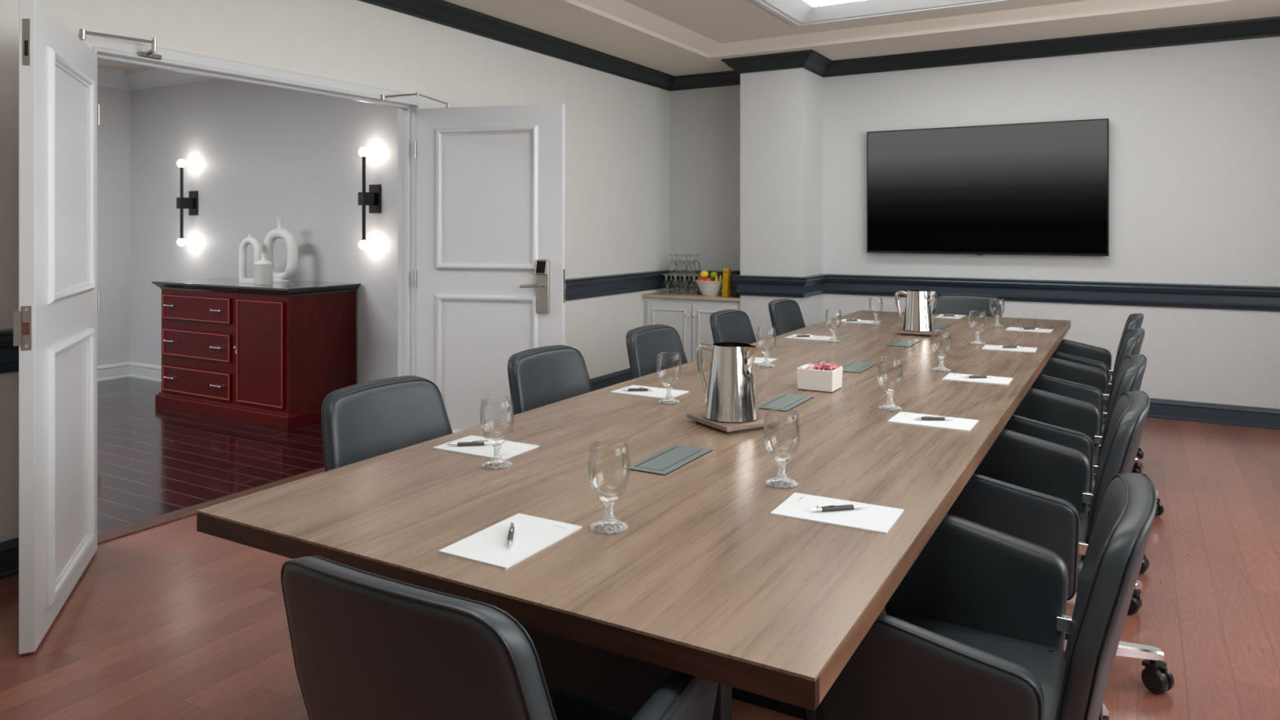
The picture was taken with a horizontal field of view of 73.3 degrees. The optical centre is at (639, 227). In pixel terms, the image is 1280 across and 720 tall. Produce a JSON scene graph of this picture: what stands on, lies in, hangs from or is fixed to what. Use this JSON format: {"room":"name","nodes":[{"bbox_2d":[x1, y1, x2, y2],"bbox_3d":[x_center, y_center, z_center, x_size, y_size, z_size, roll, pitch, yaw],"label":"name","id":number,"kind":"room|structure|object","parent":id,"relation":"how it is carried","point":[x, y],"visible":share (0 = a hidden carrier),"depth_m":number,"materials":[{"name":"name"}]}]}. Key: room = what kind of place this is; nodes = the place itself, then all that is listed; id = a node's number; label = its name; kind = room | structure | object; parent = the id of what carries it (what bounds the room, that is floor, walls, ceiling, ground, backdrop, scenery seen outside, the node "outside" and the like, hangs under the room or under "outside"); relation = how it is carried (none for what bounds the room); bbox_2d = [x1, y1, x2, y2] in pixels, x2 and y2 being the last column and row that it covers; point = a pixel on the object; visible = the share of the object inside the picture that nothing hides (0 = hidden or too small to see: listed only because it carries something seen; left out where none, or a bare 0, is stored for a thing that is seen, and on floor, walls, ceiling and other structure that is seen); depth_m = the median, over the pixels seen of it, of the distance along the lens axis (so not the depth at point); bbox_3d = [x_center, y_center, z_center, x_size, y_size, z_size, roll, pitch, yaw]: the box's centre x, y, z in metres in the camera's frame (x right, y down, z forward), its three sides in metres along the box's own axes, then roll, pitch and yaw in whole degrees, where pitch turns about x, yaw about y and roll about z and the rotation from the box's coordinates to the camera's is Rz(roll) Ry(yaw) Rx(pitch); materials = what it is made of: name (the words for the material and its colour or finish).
{"room":"conference room","nodes":[
{"label":"conference room","id":0,"kind":"room"},
{"bbox_2d":[97,86,130,365],"bbox_3d":[-6.340,-0.120,5.266,0.150,3.000,6.270,0,0,30],"label":"wall","id":1,"kind":"structure","parent":0,"point":[113,132],"depth_m":7.81,"materials":[{"name":"paint"}]},
{"bbox_2d":[97,361,161,382],"bbox_3d":[-4.498,1.310,4.288,4.020,0.140,6.120,0,0,30],"label":"baseboard","id":2,"kind":"structure","parent":1,"relation":"attached to","point":[129,369],"depth_m":7.79,"materials":[{"name":"white paint"}]},
{"bbox_2d":[97,66,217,90],"bbox_3d":[-4.498,-1.340,4.288,4.020,0.160,6.120,0,0,30],"label":"trim","id":3,"kind":"structure","parent":1,"relation":"attached to","point":[143,77],"depth_m":7.67,"materials":[{"name":"white paint"}]},
{"bbox_2d":[97,58,144,70],"bbox_3d":[-4.498,-1.520,4.288,4.020,0.200,6.120,0,0,30],"label":"ceiling","id":4,"kind":"structure","parent":0,"point":[102,63],"depth_m":7.56,"materials":[{"name":"paint"}]},
{"bbox_2d":[97,377,324,533],"bbox_3d":[-4.563,1.430,4.325,4.170,0.100,6.420,0,0,30],"label":"floor","id":5,"kind":"structure","parent":0,"point":[153,460],"depth_m":5.25,"materials":[{"name":"brown wood"}]},
{"bbox_2d":[151,277,360,429],"bbox_3d":[-2.921,0.899,6.516,1.586,0.962,0.644,0,0,30],"label":"credenza","id":6,"kind":"object","parent":5,"relation":"on","point":[271,355],"visible":1,"depth_m":6.20,"materials":[{"name":"red wood"}]},
{"bbox_2d":[238,234,262,283],"bbox_3d":[-2.951,0.234,6.512,0.216,0.367,0.091,0,0,24],"label":"vase","id":7,"kind":"object","parent":6,"relation":"on","point":[250,239],"visible":0.88,"depth_m":6.51,"materials":[{"name":"white ceramic"}]},
{"bbox_2d":[253,253,272,284],"bbox_3d":[-2.760,0.304,6.303,0.132,0.227,0.132,0,0,30],"label":"bottle vase","id":8,"kind":"object","parent":6,"relation":"on","point":[263,268],"visible":1,"depth_m":6.25,"materials":[{"name":"white ceramic"}]},
{"bbox_2d":[262,217,297,282],"bbox_3d":[-2.743,0.171,6.553,0.320,0.494,0.082,0,0,22],"label":"ring vase","id":9,"kind":"object","parent":6,"relation":"on","point":[270,238],"visible":0.89,"depth_m":6.51,"materials":[{"name":"white ceramic"}]},
{"bbox_2d":[130,78,397,384],"bbox_3d":[-2.993,-0.120,7.039,4.170,3.000,0.150,0,0,30],"label":"wall","id":10,"kind":"structure","parent":0,"point":[254,155],"depth_m":7.00,"materials":[{"name":"paint"}]},
{"bbox_2d":[176,159,198,246],"bbox_3d":[-3.900,-0.210,7.389,0.110,0.744,0.151,0,0,30],"label":"wall sconce","id":11,"kind":"object","parent":10,"relation":"attached to","point":[191,202],"visible":1,"depth_m":7.35,"materials":[{"name":"black metal"}]},
{"bbox_2d":[358,146,381,249],"bbox_3d":[-1.986,-0.210,6.283,0.110,0.744,0.151,0,0,30],"label":"wall sconce","id":12,"kind":"object","parent":10,"relation":"attached to","point":[372,198],"visible":1,"depth_m":6.25,"materials":[{"name":"black metal"}]},
{"bbox_2d":[0,0,670,542],"bbox_3d":[-2.177,-0.145,4.135,0.150,3.050,9.880,0,0,30],"label":"wall","id":13,"kind":"structure","parent":0,"point":[617,129],"depth_m":5.51,"materials":[{"name":"paint"}]},
{"bbox_2d":[13,0,161,653],"bbox_3d":[-2.171,0.263,3.322,0.224,2.211,1.195,0,0,-11],"label":"door","id":14,"kind":"structure","parent":13,"relation":"in","point":[55,324],"depth_m":2.97,"materials":[{"name":"white paint"}]},
{"bbox_2d":[97,466,324,544],"bbox_3d":[-1.949,1.386,4.570,0.120,0.028,1.900,0,0,30],"label":"trim","id":15,"kind":"structure","parent":13,"relation":"attached to","point":[146,524],"depth_m":4.12,"materials":[{"name":"brown wood"}]},
{"bbox_2d":[78,32,425,108],"bbox_3d":[-1.859,0.279,4.517,0.020,2.203,2.036,0,0,30],"label":"trim","id":16,"kind":"structure","parent":13,"relation":"attached to","point":[96,43],"depth_m":4.29,"materials":[{"name":"white paint"}]},
{"bbox_2d":[97,51,417,376],"bbox_3d":[-1.935,0.296,4.561,0.164,2.167,1.960,0,0,30],"label":"trim","id":17,"kind":"structure","parent":13,"relation":"attached to","point":[406,113],"depth_m":5.36,"materials":[{"name":"white paint"}]},
{"bbox_2d":[381,91,566,433],"bbox_3d":[-0.985,0.282,5.218,1.090,2.172,0.307,0,0,0],"label":"door","id":18,"kind":"structure","parent":13,"relation":"in","point":[489,275],"depth_m":5.22,"materials":[{"name":"white paint"}]},
{"bbox_2d":[0,368,1279,579],"bbox_3d":[0.320,1.311,2.691,5.620,0.138,9.580,0,0,30],"label":"baseboard","id":19,"kind":"structure","parent":13,"relation":"attached to","point":[1177,410],"depth_m":6.03,"materials":[{"name":"blue paint"}]},
{"bbox_2d":[357,0,1279,91],"bbox_3d":[0.320,-1.362,2.691,5.620,0.114,9.580,0,0,30],"label":"trim","id":20,"kind":"structure","parent":13,"relation":"attached to","point":[442,12],"depth_m":6.57,"materials":[{"name":"black paint"}]},
{"bbox_2d":[0,417,1279,719],"bbox_3d":[0.368,1.430,2.664,5.810,0.100,9.880,0,0,30],"label":"floor","id":21,"kind":"structure","parent":0,"point":[173,620],"depth_m":3.04,"materials":[{"name":"red wood"}]},
{"bbox_2d":[320,375,453,471],"bbox_3d":[-0.574,0.939,2.583,0.772,0.882,0.756,0,0,30],"label":"chair","id":22,"kind":"object","parent":21,"relation":"on","point":[362,421],"visible":0.14,"depth_m":2.71,"materials":[{"name":"grey leather"}]},
{"bbox_2d":[280,555,718,719],"bbox_3d":[-0.202,0.939,1.516,0.762,0.882,0.738,0,0,30],"label":"chair","id":23,"kind":"object","parent":21,"relation":"on","point":[366,645],"visible":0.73,"depth_m":1.20,"materials":[{"name":"grey leather"}]},
{"bbox_2d":[507,344,593,414],"bbox_3d":[-0.111,0.939,3.372,0.746,0.882,0.745,0,0,30],"label":"chair","id":24,"kind":"object","parent":21,"relation":"on","point":[540,376],"visible":0.15,"depth_m":3.47,"materials":[{"name":"grey leather"}]},
{"bbox_2d":[196,310,1071,719],"bbox_3d":[0.963,1.005,3.864,1.422,0.750,5.327,0,0,30],"label":"conference table","id":25,"kind":"object","parent":21,"relation":"on","point":[702,580],"visible":0.72,"depth_m":1.95,"materials":[{"name":"brown wood"}]},
{"bbox_2d":[432,435,538,459],"bbox_3d":[-0.440,0.628,2.459,0.252,0.004,0.166,0,0,30],"label":"notepad","id":26,"kind":"object","parent":25,"relation":"on","point":[508,449],"visible":0.92,"depth_m":2.44,"materials":[{"name":"grey paper"}]},
{"bbox_2d":[446,440,493,445],"bbox_3d":[-0.487,0.619,2.465,0.130,0.015,0.011,0,0,-6],"label":"pen","id":27,"kind":"object","parent":26,"relation":"on","point":[474,442],"visible":1,"depth_m":2.46,"materials":[{"name":"grey"}]},
{"bbox_2d":[438,513,582,569],"bbox_3d":[-0.256,0.628,1.734,0.166,0.004,0.252,0,0,30],"label":"notepad","id":28,"kind":"object","parent":25,"relation":"on","point":[532,535],"visible":1,"depth_m":1.71,"materials":[{"name":"grey paper"}]},
{"bbox_2d":[506,522,514,547],"bbox_3d":[-0.261,0.619,1.734,0.011,0.015,0.130,0,0,-5],"label":"pen","id":29,"kind":"object","parent":28,"relation":"on","point":[510,535],"visible":1,"depth_m":1.72,"materials":[{"name":"grey metal"}]},
{"bbox_2d":[609,385,688,399],"bbox_3d":[0.036,0.628,3.283,0.252,0.004,0.166,0,0,31],"label":"notepad","id":30,"kind":"object","parent":25,"relation":"on","point":[658,393],"visible":0.71,"depth_m":3.27,"materials":[{"name":"grey paper"}]},
{"bbox_2d":[620,386,653,391],"bbox_3d":[-0.011,0.619,3.289,0.130,0.015,0.011,0,0,-1],"label":"pen","id":31,"kind":"object","parent":30,"relation":"on","point":[639,388],"visible":1,"depth_m":3.28,"materials":[{"name":"grey"}]},
{"bbox_2d":[623,444,712,475],"bbox_3d":[0.082,0.628,2.335,0.120,0.004,0.286,0,0,30],"label":"hatch","id":32,"kind":"object","parent":25,"relation":"on","point":[667,460],"visible":1,"depth_m":2.32,"materials":[{"name":"grey"}]},
{"bbox_2d":[657,386,679,404],"bbox_3d":[0.105,0.541,3.087,0.090,0.178,0.090,0,0,30],"label":"water goblet","id":33,"kind":"object","parent":25,"relation":"on","point":[667,397],"visible":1,"depth_m":3.10,"materials":[{"name":"clear glass"}]},
{"bbox_2d":[686,411,780,432],"bbox_3d":[0.297,0.618,2.751,0.208,0.024,0.224,0,0,-30],"label":"wooden trivet","id":34,"kind":"object","parent":25,"relation":"on","point":[764,421],"visible":0.68,"depth_m":2.67,"materials":[{"name":"brown wood"}]},
{"bbox_2d":[696,342,759,422],"bbox_3d":[0.291,0.490,2.755,0.179,0.232,0.194,0,0,-12],"label":"water pitcher","id":35,"kind":"object","parent":34,"relation":"on","point":[731,391],"visible":1,"depth_m":2.69,"materials":[{"name":"silver metal"}]},
{"bbox_2d":[753,357,777,364],"bbox_3d":[0.502,0.628,4.088,0.252,0.004,0.166,0,0,29],"label":"notepad","id":36,"kind":"object","parent":25,"relation":"on","point":[757,360],"visible":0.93,"depth_m":4.05,"materials":[{"name":"grey paper"}]},
{"bbox_2d":[757,353,774,368],"bbox_3d":[0.572,0.541,3.891,0.090,0.178,0.090,0,0,30],"label":"water goblet","id":37,"kind":"object","parent":25,"relation":"on","point":[764,362],"visible":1,"depth_m":3.90,"materials":[{"name":"clear glass"}]},
{"bbox_2d":[765,460,798,488],"bbox_3d":[0.347,0.541,2.104,0.090,0.178,0.090,0,0,30],"label":"water goblet","id":38,"kind":"object","parent":25,"relation":"on","point":[779,476],"visible":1,"depth_m":2.11,"materials":[{"name":"clear glass"}]},
{"bbox_2d":[758,393,813,411],"bbox_3d":[0.520,0.628,3.092,0.120,0.004,0.286,0,0,30],"label":"hatch","id":39,"kind":"object","parent":25,"relation":"on","point":[784,402],"visible":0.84,"depth_m":3.08,"materials":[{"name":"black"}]},
{"bbox_2d":[784,333,836,340],"bbox_3d":[0.975,0.628,4.906,0.252,0.004,0.166,0,0,30],"label":"notepad","id":40,"kind":"object","parent":25,"relation":"on","point":[815,337],"visible":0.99,"depth_m":4.89,"materials":[{"name":"grey paper"}]},
{"bbox_2d":[791,334,813,337],"bbox_3d":[0.928,0.619,4.912,0.130,0.015,0.011,0,0,1],"label":"pen","id":41,"kind":"object","parent":40,"relation":"on","point":[797,335],"visible":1,"depth_m":4.91,"materials":[{"name":"grey"}]},
{"bbox_2d":[796,363,842,392],"bbox_3d":[0.702,0.588,3.357,0.144,0.084,0.132,0,0,30],"label":"caddy","id":42,"kind":"object","parent":25,"relation":"on","point":[810,380],"visible":0.94,"depth_m":3.30,"materials":[{"name":"white ceramic"}]},
{"bbox_2d":[812,364,819,369],"bbox_3d":[0.680,0.549,3.323,0.006,0.030,0.050,1,0,43],"label":"packet","id":43,"kind":"object","parent":42,"relation":"in","point":[815,367],"visible":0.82,"depth_m":3.32,"materials":[{"name":"pink paper"}]},
{"bbox_2d":[822,366,831,370],"bbox_3d":[0.718,0.550,3.305,0.010,0.036,0.054,0,0,-24],"label":"packet","id":44,"kind":"object","parent":42,"relation":"in","point":[826,368],"visible":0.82,"depth_m":3.30,"materials":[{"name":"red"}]},
{"bbox_2d":[829,365,837,369],"bbox_3d":[0.747,0.553,3.328,0.050,0.030,0.007,0,0,-31],"label":"packet","id":45,"kind":"object","parent":42,"relation":"in","point":[833,367],"visible":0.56,"depth_m":3.33,"materials":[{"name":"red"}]},
{"bbox_2d":[826,331,840,342],"bbox_3d":[1.062,0.541,4.723,0.090,0.178,0.090,0,0,30],"label":"water goblet","id":46,"kind":"object","parent":25,"relation":"on","point":[834,338],"visible":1,"depth_m":4.73,"materials":[{"name":"clear glass"}]},
{"bbox_2d":[770,492,903,533],"bbox_3d":[0.436,0.628,1.899,0.252,0.004,0.166,0,0,29],"label":"notepad","id":47,"kind":"object","parent":25,"relation":"on","point":[870,517],"visible":1,"depth_m":1.88,"materials":[{"name":"white paper"}]},
{"bbox_2d":[810,504,866,511],"bbox_3d":[0.439,0.619,1.902,0.130,0.015,0.011,0,0,-12],"label":"pen","id":48,"kind":"object","parent":47,"relation":"on","point":[827,507],"visible":1,"depth_m":1.90,"materials":[{"name":"grey"}]},
{"bbox_2d":[835,319,880,324],"bbox_3d":[1.458,0.628,5.741,0.252,0.004,0.166,0,0,31],"label":"notepad","id":49,"kind":"object","parent":25,"relation":"on","point":[840,321],"visible":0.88,"depth_m":5.73,"materials":[{"name":"grey paper"}]},
{"bbox_2d":[841,318,860,320],"bbox_3d":[1.411,0.619,5.747,0.130,0.015,0.011,0,0,-3],"label":"pen","id":50,"kind":"object","parent":49,"relation":"on","point":[855,319],"visible":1,"depth_m":5.74,"materials":[{"name":"grey"}]},
{"bbox_2d":[841,361,877,373],"bbox_3d":[0.969,0.628,3.869,0.120,0.004,0.286,0,0,30],"label":"hatch","id":51,"kind":"object","parent":25,"relation":"on","point":[851,366],"visible":0.81,"depth_m":3.86,"materials":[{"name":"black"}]},
{"bbox_2d":[869,315,882,325],"bbox_3d":[1.523,0.541,5.554,0.090,0.178,0.090,0,0,30],"label":"water goblet","id":52,"kind":"object","parent":25,"relation":"on","point":[874,322],"visible":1,"depth_m":5.57,"materials":[{"name":"clear glass"}]},
{"bbox_2d":[878,392,902,411],"bbox_3d":[0.866,0.541,2.978,0.090,0.178,0.090,0,0,30],"label":"water goblet","id":53,"kind":"object","parent":25,"relation":"on","point":[887,403],"visible":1,"depth_m":2.99,"materials":[{"name":"clear glass"}]},
{"bbox_2d":[885,338,920,346],"bbox_3d":[1.432,0.628,4.670,0.120,0.004,0.286,0,0,30],"label":"hatch","id":54,"kind":"object","parent":25,"relation":"on","point":[900,343],"visible":1,"depth_m":4.64,"materials":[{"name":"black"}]},
{"bbox_2d":[896,327,940,336],"bbox_3d":[1.643,0.618,5.074,0.224,0.024,0.208,0,0,26],"label":"wooden trivet","id":55,"kind":"object","parent":25,"relation":"on","point":[900,331],"visible":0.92,"depth_m":4.99,"materials":[{"name":"brown wood"}]},
{"bbox_2d":[894,289,935,331],"bbox_3d":[1.637,0.490,5.083,0.179,0.232,0.194,0,0,-16],"label":"water pitcher","id":56,"kind":"object","parent":55,"relation":"on","point":[917,317],"visible":1,"depth_m":5.02,"materials":[{"name":"silver metal"}]},
{"bbox_2d":[887,411,978,431],"bbox_3d":[0.951,0.628,2.789,0.252,0.004,0.166,0,0,31],"label":"notepad","id":57,"kind":"object","parent":25,"relation":"on","point":[906,418],"visible":1,"depth_m":2.77,"materials":[{"name":"grey paper"}]},
{"bbox_2d":[913,415,953,420],"bbox_3d":[0.954,0.619,2.792,0.130,0.015,0.011,0,0,2],"label":"pen","id":58,"kind":"object","parent":57,"relation":"on","point":[930,418],"visible":1,"depth_m":2.79,"materials":[{"name":"grey"}]},
{"bbox_2d":[932,357,951,372],"bbox_3d":[1.324,0.541,3.780,0.090,0.178,0.090,0,0,30],"label":"water goblet","id":59,"kind":"object","parent":25,"relation":"on","point":[940,364],"visible":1,"depth_m":3.79,"materials":[{"name":"clear glass"}]},
{"bbox_2d":[933,323,951,329],"bbox_3d":[1.883,0.628,5.449,0.120,0.004,0.286,0,0,30],"label":"hatch","id":60,"kind":"object","parent":25,"relation":"on","point":[941,326],"visible":0.57,"depth_m":5.45,"materials":[{"name":"black"}]},
{"bbox_2d":[935,314,965,319],"bbox_3d":[2.189,0.628,6.070,0.166,0.004,0.252,0,0,31],"label":"notepad","id":61,"kind":"object","parent":25,"relation":"on","point":[958,317],"visible":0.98,"depth_m":6.00,"materials":[{"name":"grey paper"}]},
{"bbox_2d":[939,314,958,316],"bbox_3d":[2.178,0.619,6.053,0.130,0.015,0.011,0,0,17],"label":"pen","id":62,"kind":"object","parent":61,"relation":"on","point":[941,314],"visible":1,"depth_m":6.05,"materials":[{"name":"grey"}]},
{"bbox_2d":[942,373,1013,385],"bbox_3d":[1.401,0.628,3.568,0.252,0.004,0.166,0,0,29],"label":"notepad","id":63,"kind":"object","parent":25,"relation":"on","point":[950,376],"visible":0.99,"depth_m":3.55,"materials":[{"name":"grey paper"}]},
{"bbox_2d":[963,374,992,377],"bbox_3d":[1.404,0.619,3.571,0.130,0.015,0.011,0,0,-6],"label":"pen","id":64,"kind":"object","parent":63,"relation":"on","point":[967,375],"visible":1,"depth_m":3.57,"materials":[{"name":"grey"}]},
{"bbox_2d":[969,333,985,344],"bbox_3d":[1.824,0.541,4.646,0.090,0.178,0.090,0,0,30],"label":"water goblet","id":65,"kind":"object","parent":25,"relation":"on","point":[975,340],"visible":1,"depth_m":4.66,"materials":[{"name":"clear glass"}]},
{"bbox_2d":[990,317,1004,327],"bbox_3d":[2.263,0.541,5.449,0.090,0.178,0.090,0,0,30],"label":"water goblet","id":66,"kind":"object","parent":25,"relation":"on","point":[998,325],"visible":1,"depth_m":5.46,"materials":[{"name":"clear glass"}]},
{"bbox_2d":[982,344,1037,352],"bbox_3d":[1.917,0.628,4.459,0.252,0.004,0.166,0,0,29],"label":"notepad","id":67,"kind":"object","parent":25,"relation":"on","point":[986,346],"visible":0.99,"depth_m":4.43,"materials":[{"name":"grey paper"}]},
{"bbox_2d":[997,345,1021,347],"bbox_3d":[1.920,0.619,4.463,0.130,0.015,0.011,0,0,-2],"label":"pen","id":68,"kind":"object","parent":67,"relation":"on","point":[1000,346],"visible":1,"depth_m":4.46,"materials":[{"name":"grey"}]},
{"bbox_2d":[1004,327,1053,333],"bbox_3d":[2.385,0.628,5.270,0.252,0.004,0.166,0,0,31],"label":"notepad","id":69,"kind":"object","parent":25,"relation":"on","point":[1047,331],"visible":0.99,"depth_m":5.24,"materials":[{"name":"grey paper"}]},
{"bbox_2d":[1018,327,1039,329],"bbox_3d":[2.389,0.619,5.273,0.130,0.015,0.011,0,0,-5],"label":"pen","id":70,"kind":"object","parent":69,"relation":"on","point":[1025,328],"visible":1,"depth_m":5.27,"materials":[{"name":"grey"}]},
{"bbox_2d":[626,324,687,379],"bbox_3d":[0.290,0.939,4.149,0.736,0.882,0.780,0,0,30],"label":"chair","id":71,"kind":"object","parent":21,"relation":"on","point":[651,348],"visible":0.1,"depth_m":4.24,"materials":[{"name":"grey leather"}]},
{"bbox_2d":[644,297,740,363],"bbox_3d":[0.562,1.006,7.763,0.956,0.748,0.553,0,0,30],"label":"base cabinet","id":72,"kind":"object","parent":21,"relation":"on","point":[691,318],"visible":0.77,"depth_m":7.56,"materials":[{"name":"white paint"}]},
{"bbox_2d":[642,290,740,302],"bbox_3d":[0.566,0.618,7.770,0.956,0.028,0.538,0,0,30],"label":"countertop","id":73,"kind":"structure","parent":72,"relation":"on","point":[684,295],"depth_m":7.63,"materials":[{"name":"beige stone"}]},
{"bbox_2d":[680,274,688,280],"bbox_3d":[0.403,0.515,7.772,0.090,0.178,0.090,0,0,-14],"label":"water goblet","id":74,"kind":"object","parent":73,"relation":"on","point":[682,275],"visible":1,"depth_m":7.78,"materials":[{"name":"clear glass"}]},
{"bbox_2d":[694,280,722,295],"bbox_3d":[0.625,0.537,7.644,0.276,0.134,0.276,0,0,30],"label":"fruit bowl","id":75,"kind":"object","parent":73,"relation":"on","point":[706,287],"visible":0.93,"depth_m":7.55,"materials":[{"name":"white ceramic"}]},
{"bbox_2d":[709,271,718,279],"bbox_3d":[0.658,0.423,7.660,0.074,0.074,0.074,0,0,30],"label":"apple","id":76,"kind":"object","parent":75,"relation":"in","point":[713,274],"visible":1,"depth_m":7.63,"materials":[{"name":"green food"}]},
{"bbox_3d":[0.550,0.477,7.625,0.074,0.074,0.074,0,0,30],"label":"apple","id":77,"kind":"object","parent":75,"relation":"in","visible":0},
{"bbox_2d":[700,270,708,278],"bbox_3d":[0.571,0.414,7.629,0.076,0.074,0.076,0,0,30],"label":"orange","id":78,"kind":"object","parent":77,"relation":"on","point":[704,273],"visible":1,"depth_m":7.60,"materials":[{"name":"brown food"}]},
{"bbox_2d":[722,267,730,296],"bbox_3d":[0.755,0.480,7.511,0.064,0.247,0.052,0,0,30],"label":"box","id":79,"kind":"object","parent":73,"relation":"on","point":[726,272],"visible":1,"depth_m":7.49,"materials":[{"name":"yellow cardboard"}]},
{"bbox_2d":[731,270,740,297],"bbox_3d":[0.843,0.491,7.518,0.058,0.225,0.092,0,0,30],"label":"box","id":80,"kind":"object","parent":73,"relation":"on","point":[734,286],"visible":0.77,"depth_m":7.48,"materials":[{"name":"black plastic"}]},
{"bbox_2d":[710,309,756,343],"bbox_3d":[0.781,0.939,4.918,0.766,0.882,0.759,0,0,30],"label":"chair","id":81,"kind":"object","parent":21,"relation":"on","point":[730,325],"visible":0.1,"depth_m":5.08,"materials":[{"name":"grey leather"}]},
{"bbox_2d":[768,298,805,336],"bbox_3d":[1.244,0.938,5.744,0.762,0.884,0.734,0,0,30],"label":"chair","id":82,"kind":"object","parent":21,"relation":"on","point":[785,314],"visible":0.11,"depth_m":5.83,"materials":[{"name":"grey leather"}]},
{"bbox_2d":[932,293,1001,317],"bbox_3d":[2.258,0.939,6.134,0.745,0.882,0.781,0,0,30],"label":"chair","id":83,"kind":"object","parent":21,"relation":"on","point":[969,304],"visible":0.11,"depth_m":6.35,"materials":[{"name":"grey leather"}]},
{"bbox_2d":[806,472,1156,719],"bbox_3d":[0.641,0.938,1.759,0.752,0.884,0.762,0,0,-27],"label":"chair","id":84,"kind":"object","parent":21,"relation":"on","point":[976,627],"visible":0.86,"depth_m":1.58,"materials":[{"name":"grey leather"}]},
{"bbox_2d":[946,391,1174,719],"bbox_3d":[1.152,0.938,2.642,0.752,0.884,0.762,0,0,-27],"label":"chair","id":85,"kind":"object","parent":21,"relation":"on","point":[1031,489],"visible":0.54,"depth_m":2.42,"materials":[{"name":"grey leather"}]},
{"bbox_2d":[1003,354,1149,614],"bbox_3d":[1.592,0.939,3.423,0.746,0.882,0.763,0,0,30],"label":"chair","id":86,"kind":"object","parent":21,"relation":"on","point":[1066,421],"visible":0.27,"depth_m":3.34,"materials":[{"name":"grey leather"}]},
{"bbox_2d":[1050,313,1143,474],"bbox_3d":[2.528,0.939,5.049,0.738,0.882,0.762,0,0,30],"label":"chair","id":87,"kind":"object","parent":21,"relation":"on","point":[1099,357],"visible":0.27,"depth_m":5.05,"materials":[{"name":"grey leather"}]},
{"bbox_2d":[1031,328,1164,515],"bbox_3d":[2.162,0.938,4.278,0.779,0.884,0.783,0,0,30],"label":"chair","id":88,"kind":"object","parent":21,"relation":"on","point":[1075,380],"visible":0.32,"depth_m":4.06,"materials":[{"name":"grey leather"}]},
{"bbox_2d":[740,67,822,342],"bbox_3d":[1.222,-0.120,7.397,0.550,3.000,0.530,0,0,30],"label":"wall pillar","id":89,"kind":"structure","parent":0,"point":[781,111],"depth_m":7.18,"materials":[{"name":"grey paint"}]},
{"bbox_2d":[443,0,1279,75],"bbox_3d":[0.320,-1.550,2.691,5.620,0.260,9.580,0,0,30],"label":"ceiling","id":90,"kind":"structure","parent":0,"point":[674,37],"depth_m":6.18,"materials":[{"name":"paint"}]},
{"bbox_2d":[751,0,1015,26],"bbox_3d":[1.915,-1.544,5.448,2.290,0.082,1.000,0,0,30],"label":"ceiling light","id":91,"kind":"object","parent":90,"relation":"attached to","point":[799,13],"visible":1,"depth_m":6.04,"materials":[{"name":"white paint"}]},
{"bbox_2d":[803,0,862,7],"bbox_3d":[1.915,-1.585,5.448,1.900,0.001,0.610,0,0,30],"label":"diffuser","id":92,"kind":"object","parent":91,"relation":"attached to","point":[813,3],"depth_m":6.05,"materials":[{"name":"white plastic"}]},
{"bbox_2d":[670,36,1279,408],"bbox_3d":[2.821,-0.145,6.865,5.770,3.050,0.150,0,0,30],"label":"wall","id":93,"kind":"structure","parent":0,"point":[1194,129],"depth_m":6.35,"materials":[{"name":"grey paint"}]},
{"bbox_2d":[866,118,1108,256],"bbox_3d":[2.695,-0.291,6.805,1.785,1.022,0.080,0,0,30],"label":"television","id":94,"kind":"object","parent":93,"relation":"attached to","point":[1041,188],"visible":1,"depth_m":6.73,"materials":[{"name":"black plastic"}]},
{"bbox_3d":[2.780,-0.145,1.182,0.150,3.050,9.730,0,0,30],"label":"wall","id":95,"kind":"structure","parent":0,"visible":0},
{"bbox_2d":[0,269,1279,373],"bbox_3d":[0.320,0.489,2.691,5.620,0.171,9.580,0,0,30],"label":"trim","id":96,"kind":"structure","parent":95,"relation":"attached to","point":[1237,297],"depth_m":6.73,"materials":[{"name":"blue paint"}]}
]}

